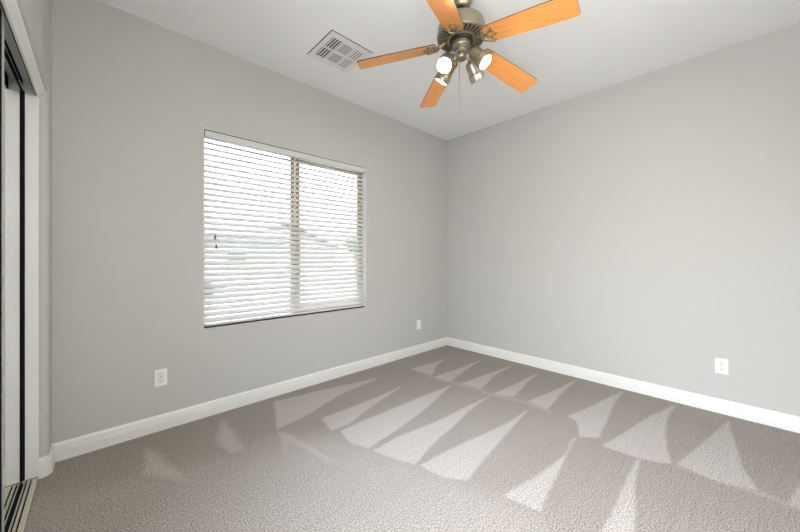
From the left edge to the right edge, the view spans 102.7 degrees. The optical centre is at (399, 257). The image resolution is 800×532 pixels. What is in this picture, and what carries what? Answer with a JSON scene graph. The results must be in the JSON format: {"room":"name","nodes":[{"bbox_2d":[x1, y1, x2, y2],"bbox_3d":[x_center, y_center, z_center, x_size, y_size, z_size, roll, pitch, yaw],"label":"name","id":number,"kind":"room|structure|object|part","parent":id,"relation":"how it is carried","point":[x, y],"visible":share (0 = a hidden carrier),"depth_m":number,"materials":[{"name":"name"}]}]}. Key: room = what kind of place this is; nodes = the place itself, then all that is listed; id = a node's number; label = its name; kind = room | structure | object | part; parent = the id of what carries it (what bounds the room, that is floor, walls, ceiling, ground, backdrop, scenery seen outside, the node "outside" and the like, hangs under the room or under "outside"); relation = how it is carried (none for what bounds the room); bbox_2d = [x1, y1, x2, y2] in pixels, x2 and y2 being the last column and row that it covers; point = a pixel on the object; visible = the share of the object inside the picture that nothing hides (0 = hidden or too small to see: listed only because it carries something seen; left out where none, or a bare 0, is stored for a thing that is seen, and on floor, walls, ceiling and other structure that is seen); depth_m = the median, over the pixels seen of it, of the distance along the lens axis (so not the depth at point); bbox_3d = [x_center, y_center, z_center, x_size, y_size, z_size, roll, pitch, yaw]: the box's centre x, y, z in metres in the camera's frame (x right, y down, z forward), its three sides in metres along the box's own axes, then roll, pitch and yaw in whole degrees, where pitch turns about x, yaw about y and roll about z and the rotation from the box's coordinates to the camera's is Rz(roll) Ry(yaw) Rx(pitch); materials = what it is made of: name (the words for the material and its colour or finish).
{"room":"empty bedroom","nodes":[
{"label":"empty bedroom","id":0,"kind":"room"},
{"bbox_2d":[16,0,51,457],"bbox_3d":[-0.915,-0.176,0.543,0.200,2.790,3.340,0,0,-43],"label":"wall","id":1,"kind":"structure","parent":0,"point":[36,15],"depth_m":1.71,"materials":[{"name":"grey paint"}]},
{"bbox_2d":[0,4,29,81],"bbox_3d":[-1.388,-0.916,1.014,0.157,0.006,1.690,0,0,-43],"label":"trim","id":2,"kind":"structure","parent":1,"relation":"attached to","point":[8,36],"depth_m":1.41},
{"bbox_2d":[0,0,35,94],"bbox_3d":[-1.370,-0.881,1.031,0.106,0.064,1.689,0,0,-43],"label":"track","id":3,"kind":"object","parent":1,"relation":"attached to","point":[6,48],"visible":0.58,"depth_m":1.42,"materials":[{"name":"black metal"}]},
{"bbox_2d":[1,0,44,96],"bbox_3d":[-1.319,-0.868,1.079,0.030,0.036,1.714,0,0,-43],"label":"trim","id":4,"kind":"structure","parent":1,"relation":"attached to","point":[11,8],"depth_m":1.28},
{"bbox_2d":[23,91,24,479],"bbox_3d":[-1.943,0.144,1.653,0.008,2.010,0.002,0,0,-43],"label":"trim","id":5,"kind":"structure","parent":1,"relation":"attached to","point":[23,91],"depth_m":1.65,"materials":[{"name":"black"}]},
{"bbox_2d":[18,80,38,483],"bbox_3d":[-0.944,0.125,0.581,0.210,2.088,2.955,0,0,-43],"label":"trim","id":6,"kind":"structure","parent":1,"relation":"attached to","point":[31,100],"depth_m":1.67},
{"bbox_2d":[38,444,54,478],"bbox_3d":[-1.931,1.117,1.767,0.043,0.105,0.166,0,0,-29],"label":"baseboard","id":7,"kind":"structure","parent":1,"relation":"attached to","point":[46,463],"depth_m":1.71,"materials":[{"name":"white wood"}]},
{"bbox_2d":[52,0,446,443],"bbox_3d":[-0.818,-0.176,3.027,3.850,2.790,0.140,0,0,-43],"label":"wall","id":8,"kind":"structure","parent":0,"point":[131,94],"depth_m":2.22,"materials":[{"name":"grey paint"}]},
{"bbox_2d":[154,368,166,386],"bbox_3d":[-1.620,0.813,2.168,0.070,0.114,0.008,0,0,-43],"label":"wall outlet","id":9,"kind":"object","parent":8,"relation":"attached to","point":[160,376],"visible":1,"depth_m":2.17,"materials":[{"name":"white plastic"}]},
{"bbox_2d":[53,337,446,461],"bbox_3d":[-0.674,1.117,3.057,3.600,0.105,0.014,0,0,-43],"label":"baseboard","id":10,"kind":"structure","parent":8,"relation":"attached to","point":[80,445],"depth_m":2.37,"materials":[{"name":"white wood"}]},
{"bbox_2d":[204,129,364,327],"bbox_3d":[-0.916,-0.212,2.870,1.479,1.466,0.076,0,0,-43],"label":"blind","id":11,"kind":"object","parent":8,"relation":"attached to","point":[210,321],"visible":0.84,"depth_m":2.74,"materials":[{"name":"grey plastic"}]},
{"bbox_3d":[-1.353,-0.199,2.478,0.002,1.387,0.047,0,0,-43],"label":"ladder cord","id":12,"kind":"part","parent":11,"relation":"part of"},
{"bbox_3d":[-0.925,0.500,2.880,1.465,0.018,0.050,0,0,-43],"label":"rail","id":13,"kind":"part","parent":11,"relation":"part of","materials":[{"name":"white plastic"}]},
{"bbox_2d":[203,128,365,328],"bbox_3d":[-0.941,-0.211,2.897,1.487,1.473,0.124,0,0,-43],"label":"window","id":14,"kind":"structure","parent":8,"relation":"attached to","point":[292,163],"depth_m":2.93,"materials":[{"name":"beige plastic"}]},
{"bbox_3d":[-1.235,-0.215,2.688,0.730,1.419,0.022,0,0,-43],"label":"fixed sash","id":15,"kind":"part","parent":14,"relation":"part of","materials":[{"name":"beige plastic"}]},
{"bbox_3d":[-0.694,-0.215,3.164,0.716,1.419,0.022,0,0,-43],"label":"sliding sash","id":16,"kind":"part","parent":14,"relation":"part of","materials":[{"name":"white glass"}]},
{"bbox_3d":[-0.965,-0.211,2.922,1.487,1.473,0.055,0,0,-43],"label":"frame","id":17,"kind":"part","parent":14,"relation":"part of","materials":[{"name":"beige plastic"}]},
{"bbox_2d":[417,320,420,328],"bbox_3d":[0.230,0.819,3.915,0.070,0.114,0.007,0,0,-43],"label":"wall plate","id":18,"kind":"object","parent":8,"relation":"attached to","point":[418,321],"visible":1,"depth_m":3.91,"materials":[{"name":"white plastic"}]},
{"bbox_2d":[24,345,799,531],"bbox_3d":[0.354,1.169,1.837,3.780,0.001,3.200,0,0,-43],"label":"floor","id":19,"kind":"structure","parent":0,"point":[447,438],"depth_m":1.80,"materials":[{"name":"carpet"}]},
{"bbox_2d":[5,477,37,531],"bbox_3d":[-1.366,1.161,1.035,0.109,0.017,1.689,0,0,-43],"label":"floor track","id":20,"kind":"object","parent":19,"relation":"on","point":[18,519],"visible":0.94,"depth_m":1.49,"materials":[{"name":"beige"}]},
{"bbox_2d":[0,8,3,531],"bbox_3d":[-1.092,0.143,0.790,0.016,2.016,0.952,0,0,-43],"label":"mirror door","id":21,"kind":"structure","parent":20,"relation":"on","point":[1,12],"depth_m":1.12,"materials":[{"name":"silver metal"}]},
{"bbox_3d":[-1.409,0.143,1.127,0.016,2.016,0.026,0,0,-43],"label":"edge trim","id":22,"kind":"part","parent":21,"relation":"part of","materials":[{"name":"black metal"}]},
{"bbox_2d":[4,50,22,531],"bbox_3d":[-1.619,0.143,1.296,0.016,2.016,0.961,0,0,-43],"label":"mirror door","id":23,"kind":"structure","parent":20,"relation":"on","point":[13,91],"depth_m":1.46,"materials":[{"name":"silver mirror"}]},
{"bbox_3d":[-1.621,-0.855,1.301,0.007,0.020,0.931,0,0,-43],"label":"rail","id":24,"kind":"part","parent":23,"relation":"part of","materials":[{"name":"black metal"}]},
{"bbox_3d":[-1.621,1.140,1.301,0.007,0.022,0.931,0,0,-43],"label":"rail","id":25,"kind":"part","parent":23,"relation":"part of","materials":[{"name":"black"}]},
{"bbox_3d":[-1.359,1.161,1.042,0.005,0.009,1.689,0,0,-43],"label":"rail","id":26,"kind":"part","parent":20,"relation":"part of","materials":[{"name":"metal"}]},
{"bbox_3d":[-1.349,1.161,1.051,0.009,0.009,1.689,0,0,-43],"label":"rail","id":27,"kind":"part","parent":20,"relation":"part of","materials":[{"name":"metal"}]},
{"bbox_3d":[-1.334,1.161,1.065,0.018,0.009,1.689,0,0,-43],"label":"rail","id":28,"kind":"part","parent":20,"relation":"part of","materials":[{"name":"metal"}]},
{"bbox_2d":[97,0,799,139],"bbox_3d":[0.237,-1.621,1.727,4.500,0.100,3.600,0,0,-43],"label":"ceiling","id":29,"kind":"structure","parent":0,"point":[610,42],"depth_m":2.31,"materials":[{"name":"white paint"}]},
{"bbox_2d":[307,30,372,73],"bbox_3d":[-0.462,-1.567,2.461,0.364,0.008,0.364,0,0,-43],"label":"ceiling vent","id":30,"kind":"object","parent":29,"relation":"in","point":[335,50],"visible":1,"depth_m":2.44,"materials":[{"name":"white metal"}]},
{"bbox_2d":[357,0,579,113],"bbox_3d":[0.382,-1.175,1.835,1.178,0.789,1.160,0,0,-43],"label":"ceiling fan","id":31,"kind":"object","parent":29,"relation":"hanging from","point":[462,29],"visible":1,"depth_m":1.77,"materials":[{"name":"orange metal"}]},
{"bbox_3d":[-0.021,-1.183,1.887,0.463,0.006,0.128,-9,12,6],"label":"blade","id":32,"kind":"part","parent":31,"relation":"part of","materials":[{"name":"orange wood"}]},
{"bbox_3d":[0.263,-1.183,2.215,0.128,0.006,0.463,-13,-6,-16],"label":"blade","id":33,"kind":"part","parent":31,"relation":"part of","materials":[{"name":"brown wood"}]},
{"bbox_3d":[0.202,-1.183,1.505,0.128,0.006,0.463,14,14,21],"label":"blade","id":34,"kind":"part","parent":31,"relation":"part of","materials":[{"name":"brown wood"}]},
{"bbox_3d":[0.342,-0.964,1.846,0.005,0.366,0.003,0,0,-43],"label":"pull chain","id":35,"kind":"part","parent":31,"relation":"part of","materials":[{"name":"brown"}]},
{"bbox_2d":[439,23,483,51],"bbox_3d":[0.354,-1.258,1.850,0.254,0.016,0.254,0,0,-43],"label":"motor","id":36,"kind":"object","parent":31,"relation":"attached to","point":[471,31],"depth_m":1.80,"materials":[{"name":"grey metal"}]},
{"bbox_3d":[0.354,-1.163,1.850,0.060,0.039,0.060,0,0,-43],"label":"hub knob","id":37,"kind":"part","parent":31,"relation":"part of","materials":[{"name":"grey metal"}]},
{"bbox_3d":[0.679,-1.183,2.039,0.463,0.006,0.128,10,-18,-30],"label":"blade","id":38,"kind":"part","parent":31,"relation":"part of","materials":[{"name":"brown wood"}]},
{"bbox_3d":[0.635,-1.183,1.599,0.463,0.006,0.128,12,-5,41],"label":"blade","id":39,"kind":"part","parent":31,"relation":"part of","materials":[{"name":"brown wood"}]},
{"bbox_2d":[447,22,799,416],"bbox_3d":[1.779,-0.176,3.182,0.140,2.790,3.480,0,0,-43],"label":"wall","id":40,"kind":"structure","parent":0,"point":[646,227],"depth_m":2.71,"materials":[{"name":"grey paint"}]},
{"bbox_2d":[447,337,799,432],"bbox_3d":[1.723,1.117,3.129,0.014,0.105,3.200,0,0,-43],"label":"baseboard","id":41,"kind":"structure","parent":40,"relation":"attached to","point":[784,421],"depth_m":2.70,"materials":[{"name":"white wood"}]},
{"bbox_2d":[715,358,727,374],"bbox_3d":[2.414,0.815,2.401,0.008,0.114,0.070,0,0,-43],"label":"wall outlet","id":42,"kind":"object","parent":40,"relation":"attached to","point":[721,365],"visible":1,"depth_m":2.40,"materials":[{"name":"white plastic"}]},
{"label":"outside","id":43,"kind":"structure","parent":0,"visible":0},
{"bbox_2d":[205,263,355,317],"bbox_3d":[-26.876,1.419,33.436,120.000,0.100,79.859,0,0,-43],"label":"ground","id":44,"kind":"structure","parent":43,"point":[333,263],"depth_m":20.01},
{"bbox_2d":[205,231,289,276],"bbox_3d":[-13.090,-0.331,21.600,9.400,3.400,6.000,0,0,-43],"label":"house","id":45,"kind":"structure","parent":44,"relation":"on","point":[205,231],"depth_m":21.01,"materials":[{"name":"beige paint"}]},
{"bbox_3d":[-10.471,-0.116,20.544,1.150,0.850,0.009,0,0,-43],"label":"pane","id":46,"kind":"part","parent":45,"relation":"part of","materials":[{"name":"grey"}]},
{"bbox_2d":[253,224,338,269],"bbox_3d":[-13.909,-0.991,33.685,11.600,4.720,9.900,0,0,-43],"label":"house","id":47,"kind":"structure","parent":44,"relation":"on","point":[275,224],"depth_m":31.98,"materials":[{"name":"beige paint"}]},
{"bbox_2d":[343,238,355,271],"bbox_3d":[-3.123,-0.124,22.499,1.806,3.000,1.771,0,0,-43],"label":"tree","id":48,"kind":"object","parent":44,"relation":"on","point":[345,238],"visible":0.1,"depth_m":22.25,"materials":[{"name":"green plant"}]},
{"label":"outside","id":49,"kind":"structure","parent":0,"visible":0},
{"bbox_2d":[208,292,355,305],"bbox_3d":[-4.690,1.409,9.933,120.000,0.120,1.500,0,0,-43],"label":"sidewalk","id":50,"kind":"structure","parent":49,"point":[352,292],"depth_m":10.06,"materials":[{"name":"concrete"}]},
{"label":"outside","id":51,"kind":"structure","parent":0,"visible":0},
{"bbox_2d":[205,280,354,300],"bbox_3d":[-7.436,1.459,12.842,120.000,0.060,6.500,0,0,-43],"label":"street","id":52,"kind":"structure","parent":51,"point":[342,280],"depth_m":14.34,"materials":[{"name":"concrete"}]},
{"bbox_2d":[205,271,229,294],"bbox_3d":[-8.241,0.714,10.500,4.486,1.430,1.800,0,0,-43],"label":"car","id":53,"kind":"object","parent":52,"relation":"on","point":[205,271],"visible":0.06,"depth_m":11.07,"materials":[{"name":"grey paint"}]}
]}

